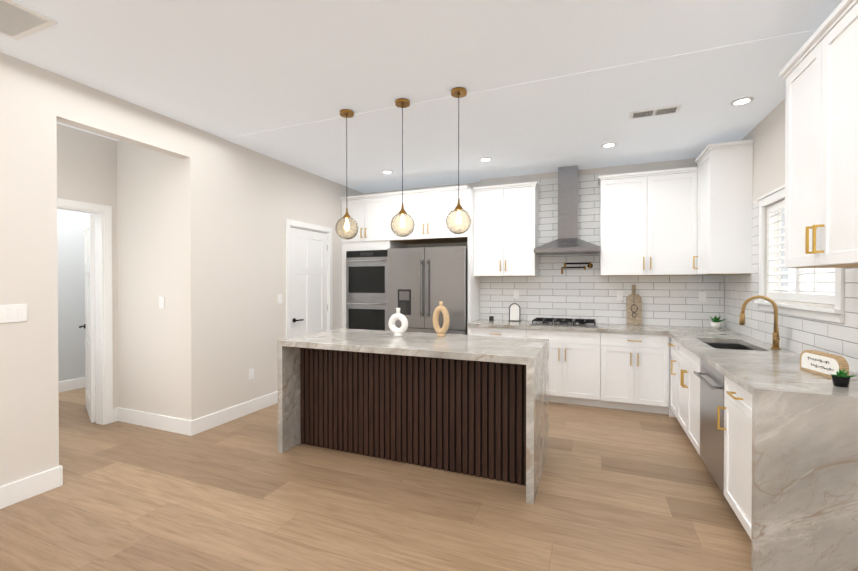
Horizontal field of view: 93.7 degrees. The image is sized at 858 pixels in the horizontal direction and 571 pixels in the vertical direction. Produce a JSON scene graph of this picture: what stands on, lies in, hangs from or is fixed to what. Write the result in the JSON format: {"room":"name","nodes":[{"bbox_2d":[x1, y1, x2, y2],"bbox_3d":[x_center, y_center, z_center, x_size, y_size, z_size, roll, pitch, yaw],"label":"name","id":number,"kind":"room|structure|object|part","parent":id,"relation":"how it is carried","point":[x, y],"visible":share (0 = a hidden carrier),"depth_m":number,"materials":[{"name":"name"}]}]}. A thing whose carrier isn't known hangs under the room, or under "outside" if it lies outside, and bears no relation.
{"room":"kitchen","nodes":[
{"label":"kitchen","id":0,"kind":"room"},
{"bbox_2d":[57,209,94,381],"bbox_3d":[-5.116,-0.048,4.668,0.120,2.894,3.700,0,0,22],"label":"wall","id":1,"kind":"structure","parent":0,"point":[71,291],"depth_m":5.36,"materials":[{"name":"grey paint"}]},
{"bbox_2d":[58,376,95,392],"bbox_3d":[-5.053,1.329,4.653,0.015,0.140,3.700,0,0,22],"label":"baseboard","id":2,"kind":"structure","parent":1,"relation":"attached to","point":[69,385],"depth_m":5.35,"materials":[{"name":"white wood"}]},
{"bbox_2d":[57,124,117,424],"bbox_3d":[-3.150,-0.047,4.509,0.120,2.894,2.510,0,0,22],"label":"wall","id":3,"kind":"structure","parent":0,"point":[79,165],"depth_m":3.97,"materials":[{"name":"white paint"}]},
{"bbox_2d":[57,198,112,424],"bbox_3d":[-3.469,0.301,3.707,0.138,2.210,0.920,0,0,22],"label":"door frame","id":4,"kind":"structure","parent":3,"relation":"attached to","point":[108,333],"depth_m":4.06,"materials":[{"name":"white wood"}]},
{"bbox_2d":[79,214,95,422],"bbox_3d":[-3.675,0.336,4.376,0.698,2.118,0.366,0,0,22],"label":"hall door","id":5,"kind":"structure","parent":3,"relation":"in","point":[89,324],"depth_m":4.11,"materials":[{"name":"white wood"}]},
{"bbox_2d":[113,408,117,421],"bbox_3d":[-3.232,1.333,4.140,0.015,0.140,0.045,0,0,22],"label":"baseboard","id":6,"kind":"structure","parent":3,"relation":"attached to","point":[115,414],"depth_m":4.14,"materials":[{"name":"white"}]},
{"bbox_2d":[117,141,182,418],"bbox_3d":[-2.758,-0.043,4.041,0.960,2.894,0.120,0,0,22],"label":"wall","id":7,"kind":"structure","parent":0,"point":[149,214],"depth_m":3.98,"materials":[{"name":"white paint"}]},
{"bbox_2d":[117,407,192,435],"bbox_3d":[-2.721,1.334,3.964,1.095,0.140,0.015,0,0,22],"label":"baseboard","id":8,"kind":"structure","parent":7,"relation":"attached to","point":[164,423],"depth_m":3.93,"materials":[{"name":"white wood"}]},
{"bbox_2d":[159,296,163,307],"bbox_3d":[-2.598,0.165,3.906,0.070,0.115,0.008,0,0,22],"label":"light switch","id":9,"kind":"object","parent":7,"relation":"attached to","point":[161,302],"visible":1,"depth_m":3.90,"materials":[{"name":"white plastic"}]},
{"bbox_2d":[0,52,363,485],"bbox_3d":[-2.789,-0.032,2.536,0.120,2.894,9.110,0,0,22],"label":"wall","id":10,"kind":"structure","parent":0,"point":[235,206],"depth_m":3.77,"materials":[{"name":"white paint"}]},
{"bbox_2d":[0,304,26,322],"bbox_3d":[-2.695,0.180,2.591,0.008,0.115,0.162,0,0,22],"label":"light switch","id":11,"kind":"object","parent":10,"relation":"attached to","point":[13,313],"visible":1,"depth_m":2.60,"materials":[{"name":"white plastic"}]},
{"bbox_2d":[0,467,59,508],"bbox_3d":[-3.523,1.361,0.568,0.015,0.140,4.890,0,0,22],"label":"baseboard","id":12,"kind":"structure","parent":10,"relation":"attached to","point":[12,493],"depth_m":2.67,"materials":[{"name":"white wood"}]},
{"bbox_2d":[192,391,277,434],"bbox_3d":[-1.982,1.331,4.345,0.015,0.140,1.250,0,0,22],"label":"baseboard","id":13,"kind":"structure","parent":10,"relation":"attached to","point":[208,422],"depth_m":4.19,"materials":[{"name":"white wood"}]},
{"bbox_2d":[249,368,253,379],"bbox_3d":[-1.951,0.971,4.422,0.008,0.115,0.070,0,0,22],"label":"electrical outlet","id":14,"kind":"object","parent":10,"relation":"attached to","point":[251,373],"visible":1,"depth_m":4.42,"materials":[{"name":"white plastic"}]},
{"bbox_2d":[278,294,281,303],"bbox_3d":[-1.785,0.158,4.823,0.008,0.115,0.070,0,0,22],"label":"light switch","id":15,"kind":"object","parent":10,"relation":"attached to","point":[279,298],"visible":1,"depth_m":4.81,"materials":[{"name":"white plastic"}]},
{"bbox_2d":[290,227,326,336],"bbox_3d":[-1.605,0.328,5.361,0.036,2.118,0.760,0,0,22],"label":"door","id":16,"kind":"structure","parent":10,"relation":"in","point":[308,277],"depth_m":5.33,"materials":[{"name":"white wood"}]},
{"bbox_2d":[286,219,331,337],"bbox_3d":[-1.625,0.288,5.369,0.138,2.210,0.930,0,0,22],"label":"door frame","id":17,"kind":"structure","parent":10,"relation":"attached to","point":[289,222],"depth_m":5.12,"materials":[{"name":"white wood"}]},
{"bbox_2d":[0,385,751,570],"bbox_3d":[-1.950,1.468,2.141,8.260,0.100,9.230,0,0,22],"label":"floor","id":18,"kind":"structure","parent":0,"point":[623,490],"depth_m":2.55,"materials":[{"name":"brown wood"}]},
{"bbox_2d":[348,252,388,330],"bbox_3d":[-0.757,0.149,6.184,0.712,1.324,0.518,0,0,22],"label":"oven","id":19,"kind":"object","parent":18,"relation":"on","point":[367,271],"depth_m":5.82,"materials":[{"name":"grey metal"}]},
{"bbox_2d":[277,328,548,503],"bbox_3d":[-0.124,0.933,3.422,2.110,0.950,0.930,0,0,22],"label":"kitchen island","id":20,"kind":"object","parent":18,"relation":"on","point":[475,405],"visible":1,"depth_m":3.15,"materials":[{"name":"brown wood"}]},
{"bbox_2d":[388,308,407,336],"bbox_3d":[-0.276,0.329,3.615,0.188,0.254,0.084,0,0,22],"label":"vase","id":21,"kind":"object","parent":20,"relation":"on","point":[402,318],"visible":1,"depth_m":3.59,"materials":[{"name":"white ceramic"}]},
{"bbox_2d":[433,301,448,336],"bbox_3d":[0.107,0.299,3.588,0.155,0.314,0.072,0,0,22],"label":"vase","id":22,"kind":"object","parent":20,"relation":"on","point":[442,331],"visible":1,"depth_m":3.56,"materials":[{"name":"beige ceramic"}]},
{"bbox_2d":[387,246,467,334],"bbox_3d":[0.059,0.438,5.691,1.123,1.905,0.762,0,0,22],"label":"fridge","id":23,"kind":"object","parent":18,"relation":"on","point":[422,282],"visible":0.6,"depth_m":5.36,"materials":[{"name":"silver metal"}]},
{"bbox_2d":[467,324,531,337],"bbox_3d":[0.975,0.957,5.258,0.797,0.876,0.620,0,0,22],"label":"base cabinet","id":24,"kind":"object","parent":18,"relation":"on","point":[503,332],"depth_m":4.95,"materials":[{"name":"white wood"}]},
{"bbox_2d":[532,328,607,407],"bbox_3d":[1.670,0.959,4.975,0.933,0.876,0.620,0,0,22],"label":"base cabinet","id":25,"kind":"object","parent":18,"relation":"on","point":[578,361],"depth_m":4.64,"materials":[{"name":"white wood"}]},
{"bbox_2d":[608,332,667,413],"bbox_3d":[2.336,0.961,4.703,0.733,0.876,0.620,0,0,22],"label":"base cabinet","id":26,"kind":"object","parent":18,"relation":"on","point":[637,365],"depth_m":4.40,"materials":[{"name":"white wood"}]},
{"bbox_2d":[468,320,743,335],"bbox_3d":[1.935,0.502,4.854,2.876,0.040,0.653,0,0,22],"label":"countertop","id":27,"kind":"structure","parent":26,"relation":"on","point":[544,325],"depth_m":4.74,"materials":[{"name":"grey stone"}]},
{"bbox_2d":[508,303,520,321],"bbox_3d":[1.145,0.356,5.378,0.164,0.242,0.040,0,0,22],"label":"decor","id":28,"kind":"object","parent":27,"relation":"on","point":[514,311],"visible":1,"depth_m":5.38,"materials":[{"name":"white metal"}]},
{"bbox_2d":[627,285,641,324],"bbox_3d":[2.509,0.235,4.920,0.164,0.490,0.078,0,0,22],"label":"paddle cutting board","id":29,"kind":"object","parent":27,"relation":"on","point":[634,308],"visible":0.98,"depth_m":4.91,"materials":[{"name":"brown wood"}]},
{"bbox_2d":[710,316,724,328],"bbox_3d":[3.234,0.408,4.491,0.166,0.152,0.204,0,0,22],"label":"potted plant","id":30,"kind":"object","parent":27,"relation":"on","point":[715,323],"visible":0.98,"depth_m":4.48,"materials":[{"name":"white ceramic"}]},
{"bbox_2d":[668,332,759,343],"bbox_3d":[2.754,0.509,3.932,0.663,0.040,0.435,0,0,22],"label":"countertop","id":31,"kind":"structure","parent":26,"relation":"on","point":[700,337],"depth_m":3.79,"materials":[{"name":"grey stone"}]},
{"bbox_2d":[704,342,755,350],"bbox_3d":[2.542,0.641,3.417,0.362,0.216,0.692,0,0,22],"label":"sink basin","id":32,"kind":"object","parent":31,"relation":"in","point":[719,345],"depth_m":3.69,"materials":[{"name":"silver metal"}]},
{"bbox_2d":[676,364,695,448],"bbox_3d":[2.541,1.089,3.381,0.638,0.640,0.915,0,0,22],"label":"base cabinet","id":33,"kind":"object","parent":18,"relation":"on","point":[685,373],"depth_m":3.48,"materials":[{"name":"white wood"}]},
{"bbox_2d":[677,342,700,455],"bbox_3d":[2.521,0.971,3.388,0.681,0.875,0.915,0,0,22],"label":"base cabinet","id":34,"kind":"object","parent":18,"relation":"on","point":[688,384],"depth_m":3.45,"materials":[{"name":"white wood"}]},
{"bbox_2d":[668,336,763,416],"bbox_3d":[2.770,0.967,3.942,0.638,0.876,0.412,0,0,22],"label":"base cabinet","id":35,"kind":"object","parent":18,"relation":"on","point":[679,351],"depth_m":4.04,"materials":[{"name":"white wood"}]},
{"bbox_2d":[696,352,857,480],"bbox_3d":[2.252,0.977,2.675,0.640,0.876,0.720,0,0,22],"label":"dishwasher","id":36,"kind":"object","parent":18,"relation":"on","point":[707,363],"depth_m":2.78,"materials":[{"name":"white metal"}]},
{"bbox_2d":[693,358,723,493],"bbox_3d":[2.218,0.979,2.688,0.674,0.871,0.595,0,0,22],"label":"dishwasher","id":37,"kind":"object","parent":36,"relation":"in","point":[711,439],"depth_m":2.75,"materials":[{"name":"silver metal"}]},
{"bbox_2d":[716,368,857,570],"bbox_3d":[2.014,0.981,2.120,0.663,0.876,0.604,0,0,22],"label":"base cabinet","id":38,"kind":"object","parent":18,"relation":"on","point":[768,424],"depth_m":1.92,"materials":[{"name":"white"}]},
{"bbox_2d":[800,350,848,377],"bbox_3d":[2.207,0.439,2.256,0.038,0.125,0.300,0,0,10],"label":"sign","id":39,"kind":"object","parent":38,"relation":"on","point":[821,363],"visible":1,"depth_m":2.23,"materials":[{"name":"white wood"}]},
{"bbox_2d":[831,369,855,386],"bbox_3d":[2.060,0.461,2.001,0.108,0.086,0.094,0,0,22],"label":"potted plant","id":40,"kind":"object","parent":38,"relation":"on","point":[841,379],"visible":1,"depth_m":1.99,"materials":[{"name":"black plastic"}]},
{"bbox_2d":[0,0,842,192],"bbox_3d":[-1.950,-1.524,2.118,8.260,0.104,9.230,0,0,22],"label":"ceiling","id":41,"kind":"structure","parent":0,"point":[223,69],"depth_m":2.80,"materials":[{"name":"white paint"}]},
{"bbox_2d":[0,0,57,39],"bbox_3d":[-2.397,-1.468,2.028,0.420,0.010,0.654,0,0,22],"label":"ceiling vent","id":42,"kind":"object","parent":41,"relation":"in","point":[18,21],"visible":1,"depth_m":2.23,"materials":[{"name":"white metal"}]},
{"bbox_2d":[335,109,358,239],"bbox_3d":[-0.704,-0.939,3.444,0.196,1.090,0.196,0,0,22],"label":"pendant light","id":43,"kind":"object","parent":41,"relation":"hanging from","point":[346,227],"visible":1,"depth_m":3.39,"materials":[{"name":"glass"}]},
{"bbox_3d":[-0.704,-1.053,3.443,0.006,0.787,0.006,0,0,22],"label":"cord","id":44,"kind":"part","parent":43,"relation":"part of","materials":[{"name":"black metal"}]},
{"bbox_3d":[-0.704,-0.492,3.448,0.196,0.196,0.196,0,0,22],"label":"globe","id":45,"kind":"part","parent":43,"relation":"part of","materials":[{"name":"clear glass"}]},
{"bbox_3d":[-0.704,-1.030,3.443,0.120,0.908,0.120,0,0,22],"label":"stem","id":46,"kind":"part","parent":43,"relation":"part of","materials":[{"name":"gold metal"}]},
{"bbox_2d":[382,170,392,173],"bbox_3d":[-0.549,-1.490,5.288,0.154,0.008,0.154,0,0,22],"label":"recessed light","id":47,"kind":"object","parent":41,"relation":"in","point":[387,171],"visible":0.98,"depth_m":5.28,"materials":[{"name":"white"}]},
{"bbox_2d":[391,98,414,236],"bbox_3d":[-0.213,-0.938,3.244,0.196,1.090,0.196,0,0,22],"label":"pendant light","id":48,"kind":"object","parent":41,"relation":"hanging from","point":[402,223],"visible":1,"depth_m":3.19,"materials":[{"name":"gold metal"}]},
{"bbox_3d":[-0.213,-1.028,3.243,0.120,0.908,0.120,0,0,22],"label":"stem","id":49,"kind":"part","parent":48,"relation":"part of","materials":[{"name":"gold metal"}]},
{"bbox_3d":[-0.213,-1.052,3.243,0.006,0.787,0.006,0,0,22],"label":"cord","id":50,"kind":"part","parent":48,"relation":"part of","materials":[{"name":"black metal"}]},
{"bbox_3d":[-0.213,-0.490,3.248,0.196,0.196,0.196,0,0,22],"label":"globe","id":51,"kind":"part","parent":48,"relation":"part of","materials":[{"name":"clear glass"}]},
{"bbox_2d":[446,87,471,233],"bbox_3d":[0.227,-0.936,3.065,0.196,1.090,0.196,0,0,22],"label":"pendant light","id":52,"kind":"object","parent":41,"relation":"hanging from","point":[458,220],"visible":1,"depth_m":3.01,"materials":[{"name":"clear glass"}]},
{"bbox_3d":[0.227,-1.050,3.064,0.006,0.787,0.006,0,0,22],"label":"cord","id":53,"kind":"part","parent":52,"relation":"part of","materials":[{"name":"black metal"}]},
{"bbox_3d":[0.227,-0.489,3.068,0.196,0.196,0.196,0,0,22],"label":"globe","id":54,"kind":"part","parent":52,"relation":"part of","materials":[{"name":"clear glass"}]},
{"bbox_3d":[0.227,-1.027,3.064,0.120,0.908,0.120,0,0,22],"label":"stem","id":55,"kind":"part","parent":52,"relation":"part of","materials":[{"name":"gold metal"}]},
{"bbox_2d":[479,157,491,161],"bbox_3d":[0.667,-1.486,4.749,0.154,0.008,0.154,0,0,22],"label":"recessed light","id":56,"kind":"object","parent":41,"relation":"in","point":[485,159],"visible":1,"depth_m":4.74,"materials":[{"name":"white plastic"}]},
{"bbox_2d":[601,142,616,147],"bbox_3d":[1.899,-1.482,4.247,0.154,0.008,0.154,0,0,22],"label":"recessed light","id":57,"kind":"object","parent":41,"relation":"in","point":[609,144],"visible":0.98,"depth_m":4.22,"materials":[{"name":"white plastic"}]},
{"bbox_2d":[629,105,681,119],"bbox_3d":[1.925,-1.478,3.437,0.380,0.005,0.170,0,0,22],"label":"ceiling vent","id":58,"kind":"object","parent":41,"relation":"in","point":[655,112],"visible":1,"depth_m":3.43,"materials":[{"name":"white metal"}]},
{"bbox_2d":[730,97,753,105],"bbox_3d":[2.507,-1.474,3.221,0.154,0.008,0.154,0,0,22],"label":"recessed light","id":59,"kind":"object","parent":41,"relation":"in","point":[741,101],"visible":1,"depth_m":3.21,"materials":[{"name":"white plastic"}]},
{"bbox_2d":[364,182,479,247],"bbox_3d":[-0.171,-0.061,6.306,2.120,2.894,0.150,0,0,22],"label":"wall","id":60,"kind":"structure","parent":0,"point":[472,185],"depth_m":6.10,"materials":[{"name":"white paint"}]},
{"bbox_2d":[340,192,407,251],"bbox_3d":[-0.793,-0.913,6.125,0.854,0.801,0.640,0,0,22],"label":"upper cabinet","id":61,"kind":"object","parent":60,"relation":"attached to","point":[372,213],"depth_m":5.82,"materials":[{"name":"white wood"}]},
{"bbox_2d":[392,185,471,243],"bbox_3d":[0.060,-0.975,5.777,1.216,0.671,0.638,0,0,22],"label":"upper cabinet","id":62,"kind":"object","parent":60,"relation":"attached to","point":[429,209],"depth_m":5.45,"materials":[{"name":"white wood"}]},
{"bbox_3d":[0.643,0.066,5.548,0.040,2.652,0.638,0,0,22],"label":"cabinet fridge panel","id":63,"kind":"part","parent":62,"relation":"part of","materials":[{"name":"white wood"}]},
{"bbox_2d":[480,158,698,326],"bbox_3d":[2.171,-0.053,5.270,3.000,2.894,0.300,0,0,22],"label":"wall","id":64,"kind":"structure","parent":0,"point":[661,165],"depth_m":5.06,"materials":[{"name":"white paint"}]},
{"bbox_2d":[472,182,539,275],"bbox_3d":[1.032,-0.717,5.382,0.799,1.180,0.340,0,0,22],"label":"upper cabinet","id":65,"kind":"object","parent":64,"relation":"attached to","point":[505,217],"depth_m":5.22,"materials":[{"name":"white wood"}]},
{"bbox_2d":[514,290,518,298],"bbox_3d":[1.193,0.122,5.494,0.070,0.115,0.008,0,0,22],"label":"outlet","id":66,"kind":"object","parent":64,"relation":"attached to","point":[516,294],"visible":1,"depth_m":5.49,"materials":[{"name":"white plastic"}]},
{"bbox_2d":[534,166,599,254],"bbox_3d":[1.723,-0.946,5.010,0.752,1.090,0.492,0,0,22],"label":"range hood","id":67,"kind":"object","parent":64,"relation":"attached to","point":[567,214],"depth_m":5.11,"materials":[{"name":"silver metal"}]},
{"bbox_2d":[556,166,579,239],"bbox_3d":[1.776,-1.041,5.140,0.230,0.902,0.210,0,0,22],"label":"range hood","id":68,"kind":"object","parent":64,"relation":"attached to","point":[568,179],"depth_m":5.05,"materials":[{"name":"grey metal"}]},
{"bbox_2d":[600,172,639,275],"bbox_3d":[2.358,-0.713,4.841,0.546,1.180,0.340,0,0,22],"label":"upper cabinet","id":69,"kind":"object","parent":64,"relation":"attached to","point":[619,193],"depth_m":4.71,"materials":[{"name":"white wood"}]},
{"bbox_2d":[617,291,622,299],"bbox_3d":[2.378,0.126,5.011,0.070,0.115,0.008,0,0,22],"label":"outlet","id":70,"kind":"object","parent":64,"relation":"attached to","point":[619,295],"visible":1,"depth_m":5.01,"materials":[{"name":"white plastic"}]},
{"bbox_2d":[640,167,691,275],"bbox_3d":[2.757,-0.712,4.647,0.565,1.180,0.398,0,0,22],"label":"upper cabinet","id":71,"kind":"object","parent":64,"relation":"attached to","point":[665,195],"depth_m":4.54,"materials":[{"name":"white wood"}]},
{"bbox_2d":[699,292,705,301],"bbox_3d":[3.184,0.129,4.682,0.070,0.115,0.008,0,0,22],"label":"outlet","id":72,"kind":"object","parent":64,"relation":"attached to","point":[702,296],"visible":1,"depth_m":4.68,"materials":[{"name":"white plastic"}]},
{"bbox_2d":[692,340,711,363],"bbox_3d":[2.377,0.637,3.485,0.006,0.210,0.692,0,0,22],"label":"countertop","id":73,"kind":"structure","parent":0,"relation":"attached to","point":[695,347],"depth_m":3.21,"materials":[{"name":"grey stone"}]},
{"bbox_2d":[704,344,739,355],"bbox_3d":[2.672,0.635,3.735,0.350,0.210,0.006,0,0,22],"label":"countertop","id":74,"kind":"structure","parent":0,"relation":"attached to","point":[734,348],"depth_m":3.67,"materials":[{"name":"grey stone"}]},
{"bbox_2d":[740,344,767,355],"bbox_3d":[2.707,0.638,3.350,0.006,0.210,0.692,0,0,22],"label":"countertop","id":75,"kind":"structure","parent":0,"relation":"attached to","point":[744,350],"depth_m":2.98,"materials":[{"name":"grey stone"}]},
{"bbox_2d":[741,98,834,308],"bbox_3d":[3.012,-0.039,3.518,0.120,2.894,2.310,0,0,22],"label":"wall","id":76,"kind":"structure","parent":0,"point":[775,153],"depth_m":3.47,"materials":[{"name":"white paint"}]},
{"bbox_2d":[692,140,755,275],"bbox_3d":[2.985,-0.732,4.132,0.395,1.229,0.538,0,0,22],"label":"upper cabinet","id":77,"kind":"object","parent":76,"relation":"attached to","point":[724,210],"depth_m":3.89,"materials":[{"name":"white wood"}]},
{"bbox_2d":[754,184,844,322],"bbox_3d":[2.757,-0.279,2.999,0.142,1.002,1.306,0,0,22],"label":"window","id":78,"kind":"structure","parent":76,"relation":"in","point":[837,313],"depth_m":3.11,"materials":[{"name":"white wood"}]},
{"bbox_2d":[766,199,834,304],"bbox_3d":[2.764,-0.283,2.996,0.058,0.804,1.154,0,0,22],"label":"window shutter","id":79,"kind":"object","parent":78,"relation":"attached to","point":[800,289],"visible":0.44,"depth_m":3.20,"materials":[{"name":"white wood"}]},
{"bbox_2d":[780,0,857,271],"bbox_3d":[2.126,-0.691,1.957,0.340,1.180,0.820,0,0,22],"label":"upper cabinet","id":80,"kind":"object","parent":0,"relation":"attached to","point":[821,105],"depth_m":1.99,"materials":[{"name":"white wood"}]},
{"bbox_3d":[-3.185,-0.035,2.995,0.960,2.894,0.120,0,0,22],"label":"wall","id":81,"kind":"structure","parent":0,"visible":0},
{"bbox_2d":[59,465,62,485],"bbox_3d":[-3.097,1.341,3.042,1.095,0.140,0.015,0,0,22],"label":"baseboard","id":82,"kind":"structure","parent":81,"relation":"attached to","point":[61,475],"depth_m":2.83,"materials":[{"name":"white wood"}]}
]}

